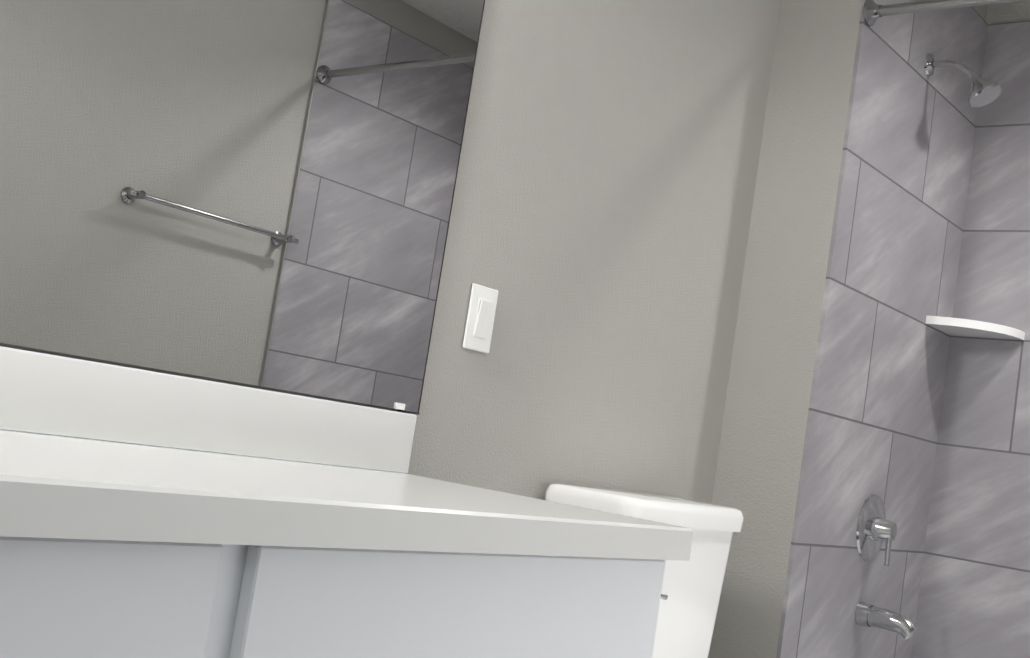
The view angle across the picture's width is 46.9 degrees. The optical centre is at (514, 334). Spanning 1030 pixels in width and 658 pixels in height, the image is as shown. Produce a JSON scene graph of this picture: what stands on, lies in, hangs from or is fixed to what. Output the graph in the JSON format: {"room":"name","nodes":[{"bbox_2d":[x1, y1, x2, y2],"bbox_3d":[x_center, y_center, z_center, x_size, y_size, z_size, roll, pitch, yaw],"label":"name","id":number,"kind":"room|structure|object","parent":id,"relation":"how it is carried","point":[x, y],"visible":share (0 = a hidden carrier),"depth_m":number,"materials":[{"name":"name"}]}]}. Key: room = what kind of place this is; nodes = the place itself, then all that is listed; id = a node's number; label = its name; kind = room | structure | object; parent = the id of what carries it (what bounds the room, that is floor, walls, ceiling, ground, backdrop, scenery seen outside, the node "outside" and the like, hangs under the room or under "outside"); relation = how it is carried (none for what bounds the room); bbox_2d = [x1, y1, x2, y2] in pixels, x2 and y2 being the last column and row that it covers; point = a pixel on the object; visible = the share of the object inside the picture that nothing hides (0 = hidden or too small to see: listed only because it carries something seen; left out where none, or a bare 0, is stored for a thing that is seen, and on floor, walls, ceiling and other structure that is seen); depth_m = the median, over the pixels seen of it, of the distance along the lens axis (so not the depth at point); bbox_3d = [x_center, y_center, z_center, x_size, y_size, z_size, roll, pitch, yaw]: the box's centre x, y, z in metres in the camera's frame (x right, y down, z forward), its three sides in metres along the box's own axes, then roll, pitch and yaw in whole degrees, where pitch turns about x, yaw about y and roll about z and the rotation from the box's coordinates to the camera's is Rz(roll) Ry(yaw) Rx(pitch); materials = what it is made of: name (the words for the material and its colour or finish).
{"room":"bathroom","nodes":[
{"label":"bathroom","id":0,"kind":"room"},
{"bbox_2d":[1,0,780,503],"bbox_3d":[-0.138,-0.139,2.117,0.120,2.395,3.886,5,-7,39],"label":"wall","id":1,"kind":"structure","parent":0,"point":[599,222],"depth_m":2.39,"materials":[{"name":"paint"}]},
{"bbox_2d":[0,0,484,414],"bbox_3d":[-0.629,-0.533,1.379,0.007,1.065,1.766,5,-7,39],"label":"mirror","id":2,"kind":"object","parent":1,"relation":"attached to","point":[255,193],"visible":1,"depth_m":1.69,"materials":[{"name":"clear glass"}]},
{"bbox_2d":[462,283,497,353],"bbox_3d":[-0.058,-0.027,2.119,0.013,0.116,0.072,5,-7,39],"label":"light switch","id":3,"kind":"object","parent":1,"relation":"attached to","point":[480,318],"visible":1,"depth_m":2.11,"materials":[{"name":"white plastic"}]},
{"bbox_2d":[708,0,987,657],"bbox_3d":[0.862,0.103,3.094,0.213,2.395,0.828,5,-7,39],"label":"wall","id":4,"kind":"structure","parent":0,"point":[760,455],"depth_m":2.78,"materials":[{"name":"paint"}]},
{"bbox_2d":[776,0,987,657],"bbox_3d":[0.959,0.016,3.028,0.010,1.986,0.818,5,-7,39],"label":"wall tile","id":5,"kind":"structure","parent":4,"relation":"attached to","point":[875,402],"depth_m":2.97,"materials":[{"name":"grey tile"}]},
{"bbox_2d":[856,494,896,565],"bbox_3d":[0.921,0.491,2.968,0.066,0.171,0.169,5,-7,39],"label":"tub valve","id":6,"kind":"object","parent":5,"relation":"attached to","point":[875,528],"visible":1,"depth_m":2.95,"materials":[{"name":"silver metal"}]},
{"bbox_2d":[855,602,917,639],"bbox_3d":[0.919,0.708,2.923,0.147,0.068,0.059,5,-7,39],"label":"tub spout","id":7,"kind":"object","parent":5,"relation":"attached to","point":[870,615],"visible":1,"depth_m":2.91,"materials":[{"name":"silver metal"}]},
{"bbox_2d":[924,53,1001,107],"bbox_3d":[1.147,-0.653,3.032,0.192,0.150,0.086,5,-7,39],"label":"shower head","id":8,"kind":"object","parent":5,"relation":"attached to","point":[983,92],"visible":1,"depth_m":3.00},
{"bbox_2d":[986,0,1029,24],"bbox_3d":[1.734,0.228,2.982,1.957,2.395,0.120,5,-7,39],"label":"wall","id":9,"kind":"structure","parent":0,"point":[1009,12],"depth_m":3.41,"materials":[{"name":"paint"}]},
{"bbox_2d":[911,21,1029,657],"bbox_3d":[1.791,0.130,2.873,1.504,1.986,0.010,5,-7,39],"label":"wall tile","id":10,"kind":"structure","parent":9,"relation":"attached to","point":[974,596],"depth_m":3.26,"materials":[{"name":"grey tile"}]},
{"bbox_2d":[925,316,1024,339],"bbox_3d":[1.245,-0.017,3.206,0.200,0.022,0.200,5,-7,39],"label":"corner shelf","id":11,"kind":"object","parent":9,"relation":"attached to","point":[950,326],"visible":0.97,"depth_m":3.18,"materials":[{"name":"white ceramic"}]},
{"bbox_3d":[0.380,1.146,1.425,1.957,0.100,3.886,5,-7,39],"label":"floor","id":12,"kind":"structure","parent":0,"visible":0},
{"bbox_2d":[0,346,692,657],"bbox_3d":[-0.568,0.457,1.105,0.570,0.912,1.749,5,-7,39],"label":"bathroom vanity","id":13,"kind":"object","parent":12,"relation":"on","point":[147,514],"visible":1,"depth_m":1.23,"materials":[{"name":"white wood"}]},
{"bbox_2d":[545,483,743,657],"bbox_3d":[0.417,0.748,2.166,0.762,0.825,0.452,5,-7,39],"label":"toilet","id":14,"kind":"object","parent":12,"relation":"on","point":[691,590],"visible":0.52,"depth_m":2.33,"materials":[{"name":"white ceramic"}]},
{"bbox_3d":[1.278,-0.025,0.953,0.120,2.395,3.886,5,-7,39],"label":"wall","id":15,"kind":"structure","parent":0,"visible":0},
{"bbox_3d":[2.107,0.107,2.077,0.010,1.986,0.830,5,-7,39],"label":"wall tile","id":16,"kind":"structure","parent":15,"relation":"attached to","visible":0},
{"bbox_2d":[863,0,1024,25],"bbox_3d":[1.404,-0.711,2.320,1.483,0.064,0.063,5,-7,39],"label":"curtain rod","id":17,"kind":"object","parent":16,"relation":"attached to","point":[873,11],"visible":1,"depth_m":2.71,"materials":[{"name":"silver metal"}]}
]}

